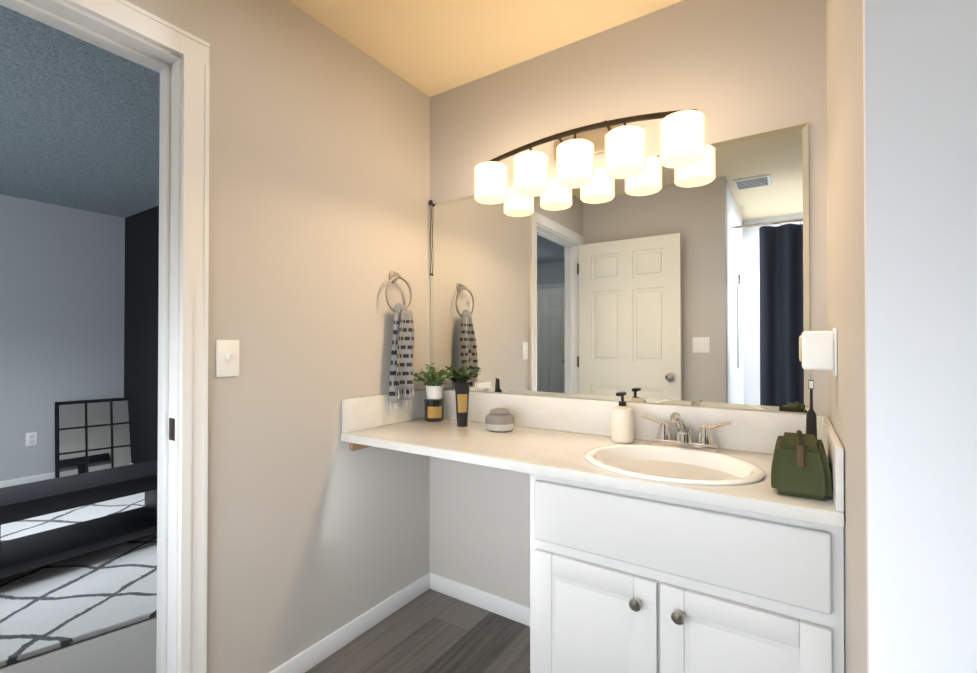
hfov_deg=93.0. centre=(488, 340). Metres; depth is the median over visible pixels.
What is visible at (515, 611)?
baseboard
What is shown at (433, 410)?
candle jar
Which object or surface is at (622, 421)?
soap dispenser
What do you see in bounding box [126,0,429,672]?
wall
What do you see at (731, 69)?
wall
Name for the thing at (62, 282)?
wall
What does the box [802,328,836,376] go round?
outlet
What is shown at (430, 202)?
cord
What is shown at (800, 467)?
bag
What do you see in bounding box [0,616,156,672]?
floor
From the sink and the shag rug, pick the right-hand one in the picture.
the sink
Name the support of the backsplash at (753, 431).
attached to the wall at (731, 69)
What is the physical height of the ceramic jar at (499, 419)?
0.089 m
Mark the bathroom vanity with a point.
(677, 539)
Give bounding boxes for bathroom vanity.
[341,437,844,672]
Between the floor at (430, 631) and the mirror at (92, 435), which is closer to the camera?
the floor at (430, 631)
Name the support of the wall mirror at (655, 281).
attached to the wall at (731, 69)
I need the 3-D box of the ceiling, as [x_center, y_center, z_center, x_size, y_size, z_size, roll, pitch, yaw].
[-2.057,-1.260,0.762,6.880,0.060,4.900,0,-1,33]
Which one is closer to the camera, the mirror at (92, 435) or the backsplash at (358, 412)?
the backsplash at (358, 412)
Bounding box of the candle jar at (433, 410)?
[424,398,443,421]
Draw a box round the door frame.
[0,0,209,672]
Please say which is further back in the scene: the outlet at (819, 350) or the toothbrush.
the toothbrush
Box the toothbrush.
[806,380,816,438]
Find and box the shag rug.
[0,492,156,666]
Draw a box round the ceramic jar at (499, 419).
[485,408,514,431]
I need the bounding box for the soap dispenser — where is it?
[611,392,633,443]
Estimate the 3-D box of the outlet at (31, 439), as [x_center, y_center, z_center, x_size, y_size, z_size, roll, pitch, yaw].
[-3.909,0.844,3.966,0.007,0.115,0.072,0,-1,33]
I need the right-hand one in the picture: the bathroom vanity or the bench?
the bathroom vanity
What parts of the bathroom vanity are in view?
door, drawer, door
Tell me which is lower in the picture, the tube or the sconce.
the tube
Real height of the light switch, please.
0.117 m
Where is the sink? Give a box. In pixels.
[561,437,772,496]
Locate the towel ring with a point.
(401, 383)
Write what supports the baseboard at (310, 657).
attached to the wall at (319, 205)
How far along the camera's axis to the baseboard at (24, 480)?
3.94 m
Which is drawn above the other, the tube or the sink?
the tube
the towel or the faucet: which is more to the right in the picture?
the faucet
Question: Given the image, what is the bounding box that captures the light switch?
[216,340,238,376]
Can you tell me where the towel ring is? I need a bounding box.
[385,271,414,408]
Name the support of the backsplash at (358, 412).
attached to the wall at (319, 205)
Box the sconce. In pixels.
[474,109,704,203]
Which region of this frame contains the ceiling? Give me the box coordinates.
[0,0,683,217]
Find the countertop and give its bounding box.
[341,417,844,520]
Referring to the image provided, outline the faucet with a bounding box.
[641,405,732,448]
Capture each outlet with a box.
[26,432,36,446]
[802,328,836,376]
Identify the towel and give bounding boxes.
[389,303,414,408]
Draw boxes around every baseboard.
[0,472,54,487]
[269,573,428,672]
[429,572,529,625]
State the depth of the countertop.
1.56 m
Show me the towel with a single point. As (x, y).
(401, 381)
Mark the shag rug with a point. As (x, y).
(52, 606)
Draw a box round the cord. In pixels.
[429,200,432,275]
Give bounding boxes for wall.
[0,194,124,480]
[124,206,158,463]
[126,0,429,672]
[430,0,828,606]
[826,0,976,672]
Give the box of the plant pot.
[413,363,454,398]
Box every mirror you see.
[55,397,130,477]
[431,123,809,412]
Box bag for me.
[771,430,831,500]
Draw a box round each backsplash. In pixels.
[342,389,426,432]
[442,389,827,452]
[821,417,843,512]
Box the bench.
[0,460,157,578]
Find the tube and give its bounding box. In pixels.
[455,382,469,426]
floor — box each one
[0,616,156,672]
[305,589,529,672]
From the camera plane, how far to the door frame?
1.38 m
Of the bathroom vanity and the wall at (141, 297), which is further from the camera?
the wall at (141, 297)
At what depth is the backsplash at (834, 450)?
1.01 m
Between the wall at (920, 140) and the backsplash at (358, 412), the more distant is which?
the backsplash at (358, 412)

